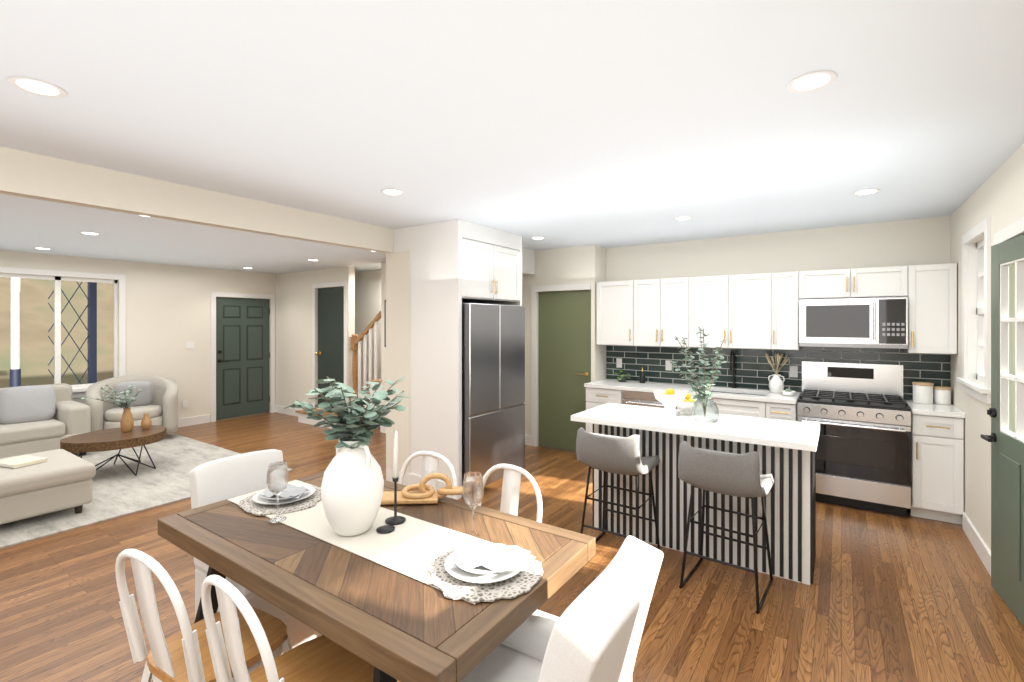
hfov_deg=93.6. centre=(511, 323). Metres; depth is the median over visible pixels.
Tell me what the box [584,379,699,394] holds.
countertop
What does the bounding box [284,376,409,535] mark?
vase
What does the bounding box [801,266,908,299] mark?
upper cabinet
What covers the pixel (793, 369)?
wall outlet
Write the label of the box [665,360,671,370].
wall outlet
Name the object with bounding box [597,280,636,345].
upper cabinet
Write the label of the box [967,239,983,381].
window
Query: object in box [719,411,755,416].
base cabinet
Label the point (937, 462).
base cabinet
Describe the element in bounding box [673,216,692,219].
recessed light
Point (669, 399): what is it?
pedestal bowl
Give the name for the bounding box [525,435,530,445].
baseboard
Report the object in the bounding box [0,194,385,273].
ceiling
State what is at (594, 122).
ceiling
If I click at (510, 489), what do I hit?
chair
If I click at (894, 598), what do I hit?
floor
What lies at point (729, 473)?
stool
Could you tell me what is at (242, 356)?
front door
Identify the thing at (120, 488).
rug
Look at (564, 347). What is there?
door
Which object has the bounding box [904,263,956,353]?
upper cabinet
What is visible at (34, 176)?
beam
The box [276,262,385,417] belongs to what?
wall
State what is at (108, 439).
coffee table
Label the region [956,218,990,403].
trim
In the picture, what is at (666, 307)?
upper cabinet
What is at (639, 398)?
dishwasher
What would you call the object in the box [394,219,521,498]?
cabinet
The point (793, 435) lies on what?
island countertop
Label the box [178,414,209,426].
baseboard
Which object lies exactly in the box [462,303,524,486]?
fridge
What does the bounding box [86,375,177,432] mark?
armchair
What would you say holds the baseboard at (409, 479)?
attached to the cabinet at (455, 264)
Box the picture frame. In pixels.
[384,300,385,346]
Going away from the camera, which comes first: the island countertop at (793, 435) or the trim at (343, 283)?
the island countertop at (793, 435)
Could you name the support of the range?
on the floor
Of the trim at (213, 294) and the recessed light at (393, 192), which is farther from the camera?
the trim at (213, 294)
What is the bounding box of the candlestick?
[376,430,405,533]
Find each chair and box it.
[115,549,291,681]
[189,449,323,653]
[201,575,373,681]
[398,451,457,499]
[461,536,662,681]
[479,463,542,522]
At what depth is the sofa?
5.68 m
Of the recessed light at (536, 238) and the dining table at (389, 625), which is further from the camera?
the recessed light at (536, 238)
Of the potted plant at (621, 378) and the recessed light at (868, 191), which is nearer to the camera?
the recessed light at (868, 191)
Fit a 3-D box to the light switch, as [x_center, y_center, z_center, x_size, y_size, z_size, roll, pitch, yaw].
[-5.150,0.350,7.695,0.006,0.120,0.120,0,0,34]
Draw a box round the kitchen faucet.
[730,350,741,387]
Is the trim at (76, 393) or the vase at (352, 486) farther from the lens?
the trim at (76, 393)
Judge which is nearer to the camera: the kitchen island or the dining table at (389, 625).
the dining table at (389, 625)
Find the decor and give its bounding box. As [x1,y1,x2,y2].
[381,473,461,504]
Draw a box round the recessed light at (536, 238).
[530,237,544,239]
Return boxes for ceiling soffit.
[522,248,534,274]
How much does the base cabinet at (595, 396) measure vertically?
0.878 m
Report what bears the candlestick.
on the dining table at (389, 625)
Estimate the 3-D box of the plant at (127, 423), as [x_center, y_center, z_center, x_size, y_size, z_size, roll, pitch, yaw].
[-4.352,0.942,5.245,0.495,0.520,0.527,0,0,34]
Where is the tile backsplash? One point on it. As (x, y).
(754, 369)
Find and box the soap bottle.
[640,367,644,382]
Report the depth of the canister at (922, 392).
4.24 m
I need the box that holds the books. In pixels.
[0,455,46,468]
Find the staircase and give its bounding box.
[295,379,380,428]
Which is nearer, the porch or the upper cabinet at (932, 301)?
the upper cabinet at (932, 301)
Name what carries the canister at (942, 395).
on the countertop at (950, 411)
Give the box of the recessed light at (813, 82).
[786,71,836,92]
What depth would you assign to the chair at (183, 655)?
1.64 m
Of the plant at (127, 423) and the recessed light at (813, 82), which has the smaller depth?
the recessed light at (813, 82)
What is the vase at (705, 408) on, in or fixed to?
on the island countertop at (793, 435)
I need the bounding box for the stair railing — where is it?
[349,311,380,401]
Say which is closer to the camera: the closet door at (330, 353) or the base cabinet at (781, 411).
the base cabinet at (781, 411)
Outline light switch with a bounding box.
[186,342,193,348]
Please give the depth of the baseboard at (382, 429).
7.18 m
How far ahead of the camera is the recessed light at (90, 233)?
4.85 m
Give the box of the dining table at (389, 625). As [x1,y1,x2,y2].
[158,471,595,681]
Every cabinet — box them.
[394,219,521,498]
[586,387,623,432]
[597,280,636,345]
[637,277,696,346]
[697,273,776,348]
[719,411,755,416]
[756,391,797,420]
[777,271,800,349]
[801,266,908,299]
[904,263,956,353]
[908,411,964,524]
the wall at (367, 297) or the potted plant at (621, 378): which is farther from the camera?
the wall at (367, 297)
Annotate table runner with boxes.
[227,480,542,604]
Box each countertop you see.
[571,403,819,450]
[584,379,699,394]
[764,391,799,402]
[904,399,963,418]
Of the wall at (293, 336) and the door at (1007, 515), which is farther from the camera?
the wall at (293, 336)
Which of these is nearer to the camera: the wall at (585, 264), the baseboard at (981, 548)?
the baseboard at (981, 548)
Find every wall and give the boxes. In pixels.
[0,250,275,421]
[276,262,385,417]
[355,270,380,391]
[386,250,409,473]
[522,245,605,445]
[606,216,949,392]
[950,144,1023,550]
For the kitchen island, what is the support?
on the floor
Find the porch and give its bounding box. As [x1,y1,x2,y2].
[10,278,96,386]
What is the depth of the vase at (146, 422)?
5.46 m
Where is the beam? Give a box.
[0,146,393,252]
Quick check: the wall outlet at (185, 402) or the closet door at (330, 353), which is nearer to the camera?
the wall outlet at (185, 402)
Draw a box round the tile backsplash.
[606,345,950,400]
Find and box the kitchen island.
[593,423,815,584]
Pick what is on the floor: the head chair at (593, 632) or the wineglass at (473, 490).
the head chair at (593, 632)
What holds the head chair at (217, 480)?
on the floor
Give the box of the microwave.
[799,297,907,348]
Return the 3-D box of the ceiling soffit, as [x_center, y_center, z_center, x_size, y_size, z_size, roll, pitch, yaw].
[-0.143,-0.809,6.127,0.440,0.319,0.949,0,0,34]
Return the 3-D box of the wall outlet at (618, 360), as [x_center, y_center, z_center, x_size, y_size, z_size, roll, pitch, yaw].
[1.356,0.500,6.087,0.074,0.120,0.006,0,0,34]
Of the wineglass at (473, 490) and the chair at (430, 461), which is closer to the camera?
the wineglass at (473, 490)
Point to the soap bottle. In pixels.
(642, 377)
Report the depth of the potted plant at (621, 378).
5.81 m
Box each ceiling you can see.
[0,0,1023,271]
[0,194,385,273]
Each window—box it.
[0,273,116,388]
[0,277,112,387]
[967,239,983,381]
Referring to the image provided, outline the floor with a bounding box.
[0,412,1023,681]
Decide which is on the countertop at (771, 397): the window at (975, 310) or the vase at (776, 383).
the vase at (776, 383)
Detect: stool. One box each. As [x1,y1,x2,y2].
[576,427,660,549]
[678,441,773,613]
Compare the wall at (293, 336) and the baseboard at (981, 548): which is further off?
the wall at (293, 336)
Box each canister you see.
[912,382,933,403]
[933,386,951,404]
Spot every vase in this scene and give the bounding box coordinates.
[141,413,151,428]
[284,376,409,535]
[670,327,726,422]
[765,352,788,392]
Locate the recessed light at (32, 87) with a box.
[7,77,66,97]
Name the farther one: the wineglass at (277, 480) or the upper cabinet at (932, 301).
the upper cabinet at (932, 301)
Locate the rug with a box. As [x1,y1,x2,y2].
[0,433,292,548]
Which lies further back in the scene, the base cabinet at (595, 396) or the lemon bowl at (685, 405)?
the base cabinet at (595, 396)
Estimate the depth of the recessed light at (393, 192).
3.55 m
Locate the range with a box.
[797,361,910,516]
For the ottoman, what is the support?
on the rug
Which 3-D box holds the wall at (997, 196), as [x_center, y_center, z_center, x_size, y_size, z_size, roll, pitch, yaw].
[1.634,0.330,0.820,0.150,2.600,8.700,0,0,34]
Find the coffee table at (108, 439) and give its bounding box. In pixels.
[60,425,165,475]
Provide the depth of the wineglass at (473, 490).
1.93 m
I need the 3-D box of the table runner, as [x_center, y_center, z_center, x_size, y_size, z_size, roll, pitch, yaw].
[-0.612,0.828,2.033,1.654,0.072,0.415,0,0,34]
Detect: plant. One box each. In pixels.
[80,384,142,431]
[615,369,630,381]
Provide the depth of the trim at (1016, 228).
3.15 m
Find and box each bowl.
[653,389,686,421]
[676,393,695,413]
[781,389,795,395]
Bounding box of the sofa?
[0,383,90,457]
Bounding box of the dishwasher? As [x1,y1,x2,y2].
[624,391,697,410]
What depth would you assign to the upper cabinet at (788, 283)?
4.75 m
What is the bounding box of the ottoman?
[0,449,95,524]
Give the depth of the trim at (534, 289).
6.37 m
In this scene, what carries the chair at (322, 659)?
on the floor
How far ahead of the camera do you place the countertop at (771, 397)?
4.61 m
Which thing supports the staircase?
on the floor
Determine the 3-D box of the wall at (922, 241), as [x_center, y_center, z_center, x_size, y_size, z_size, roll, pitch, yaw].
[2.622,0.330,5.325,3.310,2.600,0.150,0,0,34]
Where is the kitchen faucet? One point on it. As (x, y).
(733, 383)
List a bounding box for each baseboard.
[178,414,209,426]
[275,405,301,415]
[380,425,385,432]
[386,468,457,499]
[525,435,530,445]
[962,512,990,575]
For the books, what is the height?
0.028 m
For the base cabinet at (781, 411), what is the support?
on the floor
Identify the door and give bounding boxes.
[216,297,269,419]
[315,287,343,403]
[539,290,590,450]
[981,234,1023,625]
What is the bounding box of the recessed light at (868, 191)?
[852,189,880,195]
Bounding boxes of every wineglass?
[266,461,288,522]
[462,471,483,537]
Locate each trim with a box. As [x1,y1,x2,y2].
[0,266,125,397]
[211,292,274,421]
[312,281,347,407]
[531,283,590,446]
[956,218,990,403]
[988,217,1023,403]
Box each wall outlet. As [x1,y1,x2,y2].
[183,400,187,407]
[616,358,621,367]
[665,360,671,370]
[790,366,797,376]
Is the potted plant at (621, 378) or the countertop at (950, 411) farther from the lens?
the potted plant at (621, 378)
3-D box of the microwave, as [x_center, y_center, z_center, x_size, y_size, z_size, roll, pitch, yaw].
[3.207,-0.005,4.561,0.814,0.450,0.448,0,0,34]
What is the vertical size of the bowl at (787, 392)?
0.066 m
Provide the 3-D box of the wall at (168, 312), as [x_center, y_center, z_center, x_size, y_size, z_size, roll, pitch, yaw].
[-6.212,0.330,6.283,0.150,2.600,8.550,0,0,34]
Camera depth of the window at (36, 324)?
11.30 m
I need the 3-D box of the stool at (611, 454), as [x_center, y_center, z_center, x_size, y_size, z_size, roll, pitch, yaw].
[0.747,1.176,3.392,0.479,0.906,0.508,0,0,34]
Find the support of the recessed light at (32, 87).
in the ceiling at (594, 122)
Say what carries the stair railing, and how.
attached to the staircase
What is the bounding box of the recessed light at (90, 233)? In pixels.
[79,232,101,234]
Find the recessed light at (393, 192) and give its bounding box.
[380,189,404,195]
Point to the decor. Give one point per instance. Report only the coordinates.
(407, 495)
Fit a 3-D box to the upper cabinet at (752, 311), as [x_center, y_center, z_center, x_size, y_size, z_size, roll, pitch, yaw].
[2.365,-0.125,5.198,0.905,0.770,0.349,0,0,34]
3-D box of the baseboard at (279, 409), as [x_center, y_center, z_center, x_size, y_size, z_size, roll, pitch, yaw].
[-3.878,1.565,8.523,1.170,0.130,0.016,0,0,34]

